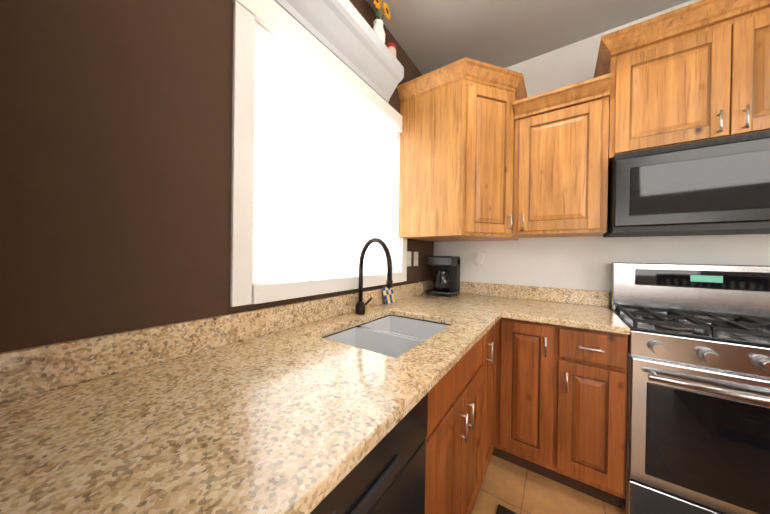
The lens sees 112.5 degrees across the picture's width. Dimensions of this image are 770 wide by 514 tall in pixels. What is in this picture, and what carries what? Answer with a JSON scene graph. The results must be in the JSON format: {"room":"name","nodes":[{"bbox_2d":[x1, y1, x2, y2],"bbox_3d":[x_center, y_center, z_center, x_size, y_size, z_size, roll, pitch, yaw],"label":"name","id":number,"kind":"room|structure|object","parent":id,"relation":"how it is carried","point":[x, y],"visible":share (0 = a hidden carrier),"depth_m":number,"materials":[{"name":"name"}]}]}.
{"room":"kitchen","nodes":[
{"label":"kitchen","id":0,"kind":"room"},
{"bbox_2d":[0,0,433,352],"bbox_3d":[-1.379,-0.156,-0.236,0.100,2.720,6.370,1,0,34],"label":"wall","id":1,"kind":"structure","parent":0,"point":[115,158],"depth_m":0.67,"materials":[{"name":"brown paint"}]},
{"bbox_2d":[274,0,403,102],"bbox_3d":[-0.343,-1.106,1.059,0.130,0.185,1.450,1,0,34],"label":"shelf","id":2,"kind":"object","parent":1,"relation":"attached to","point":[345,33],"depth_m":1.29,"materials":[{"name":"grey wood"}]},
{"bbox_2d":[373,0,390,43],"bbox_3d":[-0.043,-1.350,1.461,0.086,0.303,0.161,1,0,34],"label":"sunflowers","id":3,"kind":"object","parent":2,"relation":"on","point":[378,27],"visible":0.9,"depth_m":1.44,"materials":[{"name":"white ceramic"}]},
{"bbox_2d":[387,43,395,56],"bbox_3d":[0.037,-1.242,1.575,0.066,0.090,0.066,1,0,34],"label":"decorative jar","id":4,"kind":"object","parent":2,"relation":"on","point":[391,47],"visible":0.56,"depth_m":1.55,"materials":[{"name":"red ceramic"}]},
{"bbox_2d":[407,251,410,265],"bbox_3d":[0.183,0.015,1.972,0.010,0.114,0.070,1,0,34],"label":"electrical outlet","id":5,"kind":"object","parent":1,"relation":"attached to","point":[408,258],"visible":0.9,"depth_m":1.96,"materials":[{"name":"white plastic"}]},
{"bbox_2d":[414,252,417,265],"bbox_3d":[0.250,0.015,2.072,0.010,0.114,0.070,1,0,34],"label":"electrical outlet","id":6,"kind":"object","parent":1,"relation":"attached to","point":[415,258],"visible":1,"depth_m":2.06,"materials":[{"name":"white plastic"}]},
{"bbox_2d":[366,0,690,74],"bbox_3d":[0.893,-1.347,-1.771,5.550,0.420,6.570,1,0,34],"label":"ceiling","id":7,"kind":"structure","parent":0,"point":[430,35],"depth_m":1.66,"materials":[{"name":"paint"}]},
{"bbox_2d":[472,455,627,513],"bbox_3d":[0.856,1.272,-1.758,5.550,0.060,6.570,1,0,34],"label":"floor","id":8,"kind":"structure","parent":0,"point":[517,489],"depth_m":1.32,"materials":[{"name":"tile"}]},
{"bbox_2d":[310,393,427,513],"bbox_3d":[-0.311,0.777,0.606,0.630,0.875,0.594,1,0,34],"label":"dishwasher","id":9,"kind":"object","parent":8,"relation":"on","point":[386,475],"visible":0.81,"depth_m":0.53,"materials":[{"name":"black metal"}]},
{"bbox_2d":[374,315,513,513],"bbox_3d":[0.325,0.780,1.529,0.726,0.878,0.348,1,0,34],"label":"base cabinet","id":10,"kind":"object","parent":8,"relation":"on","point":[471,408],"depth_m":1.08,"materials":[{"name":"brown wood"}]},
{"bbox_2d":[0,281,519,513],"bbox_3d":[0.107,0.272,1.229,0.720,0.130,2.267,1,0,34],"label":"countertop","id":11,"kind":"structure","parent":10,"relation":"on","point":[285,409],"depth_m":0.53,"materials":[{"name":"stone"}]},
{"bbox_2d":[355,238,392,314],"bbox_3d":[-0.037,0.102,1.335,0.248,0.403,0.140,1,0,34],"label":"faucet","id":12,"kind":"object","parent":11,"relation":"on","point":[360,306],"visible":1,"depth_m":1.35,"materials":[{"name":"black metal"}]},
{"bbox_2d":[325,316,448,357],"bbox_3d":[0.030,0.434,1.144,0.392,0.186,0.572,1,0,34],"label":"sink","id":13,"kind":"object","parent":11,"relation":"in","point":[394,336],"visible":0.17,"depth_m":1.21,"materials":[{"name":"white ceramic"}]},
{"bbox_2d":[382,287,394,304],"bbox_3d":[0.026,0.247,1.667,0.034,0.108,0.110,1,0,34],"label":"sponge","id":14,"kind":"object","parent":11,"relation":"on","point":[388,294],"depth_m":1.65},
{"bbox_2d":[426,256,459,296],"bbox_3d":[0.471,0.150,2.099,0.210,0.315,0.245,1,0,34],"label":"coffee maker","id":15,"kind":"object","parent":11,"relation":"on","point":[446,276],"visible":0.98,"depth_m":2.04,"materials":[{"name":"black plastic"}]},
{"bbox_2d":[424,280,492,287],"bbox_3d":[0.549,0.275,1.908,0.390,0.130,0.647,1,0,34],"label":"backsplash","id":16,"kind":"structure","parent":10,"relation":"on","point":[462,284],"depth_m":2.16,"materials":[{"name":"stone"}]},
{"bbox_2d":[496,504,516,513],"bbox_3d":[0.523,1.216,0.884,0.370,0.015,0.670,1,0,34],"label":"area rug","id":17,"kind":"object","parent":8,"relation":"on","point":[501,509],"visible":1,"depth_m":1.23,"materials":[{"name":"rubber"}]},
{"bbox_2d":[514,319,627,508],"bbox_3d":[1.054,0.790,1.578,0.542,0.878,0.590,1,0,34],"label":"base cabinet","id":18,"kind":"object","parent":8,"relation":"on","point":[549,401],"depth_m":1.30,"materials":[{"name":"brown wood"}]},
{"bbox_2d":[512,285,629,334],"bbox_3d":[1.069,0.284,1.556,0.507,0.130,0.647,1,0,34],"label":"countertop","id":19,"kind":"structure","parent":18,"relation":"on","point":[577,308],"depth_m":1.59,"materials":[{"name":"stone"}]},
{"bbox_2d":[610,262,769,513],"bbox_3d":[1.577,0.638,1.181,0.753,1.200,0.641,1,0,34],"label":"range","id":20,"kind":"object","parent":8,"relation":"on","point":[698,409],"visible":0.92,"depth_m":1.11,"materials":[{"name":"silver metal"}]},
{"bbox_2d":[434,0,769,307],"bbox_3d":[2.691,-0.105,0.912,5.550,2.720,0.100,1,0,34],"label":"wall","id":21,"kind":"structure","parent":0,"point":[583,263],"depth_m":1.78,"materials":[{"name":"paint"}]},
{"bbox_2d":[397,57,527,241],"bbox_3d":[0.575,-0.660,1.872,0.746,1.052,0.682,1,0,34],"label":"upper cabinet","id":22,"kind":"object","parent":21,"relation":"attached to","point":[456,162],"visible":0.96,"depth_m":1.65,"materials":[{"name":"brown wood"}]},
{"bbox_2d":[474,252,484,266],"bbox_3d":[0.782,0.021,2.127,0.084,0.117,0.032,1,0,34],"label":"electrical outlet","id":23,"kind":"object","parent":21,"relation":"attached to","point":[479,259],"visible":1,"depth_m":2.12,"materials":[{"name":"white plastic"}]},
{"bbox_2d":[513,73,611,237],"bbox_3d":[1.121,-0.565,1.675,0.474,0.845,0.396,1,0,34],"label":"upper cabinet","id":24,"kind":"object","parent":21,"relation":"attached to","point":[561,143],"visible":0.98,"depth_m":1.54,"materials":[{"name":"brown wood"}]},
{"bbox_2d":[594,0,769,165],"bbox_3d":[1.672,-0.870,1.302,0.940,0.647,0.396,1,0,34],"label":"upper cabinet","id":25,"kind":"object","parent":21,"relation":"attached to","point":[696,71],"visible":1,"depth_m":1.25,"materials":[{"name":"brown wood"}]},
{"bbox_2d":[603,130,769,237],"bbox_3d":[1.654,-0.332,1.289,0.808,0.418,0.434,1,0,34],"label":"microwave","id":26,"kind":"object","parent":25,"relation":"attached to","point":[718,186],"visible":1,"depth_m":1.22,"materials":[{"name":"black"}]},
{"label":"outside","id":27,"kind":"structure","parent":0,"visible":0},
{"bbox_2d":[230,0,406,306],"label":"window","id":28,"kind":"structure","parent":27,"point":[272,75],"depth_m":1.14,"materials":[{"name":"white"}]},
{"bbox_2d":[253,30,398,279],"bbox_3d":[-0.230,-0.385,1.444,0.050,0.980,1.074,1,0,34],"label":"window blinds","id":29,"kind":"object","parent":28,"relation":"attached to","point":[290,257],"visible":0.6,"depth_m":1.26,"materials":[{"name":"white plastic"}]}
]}

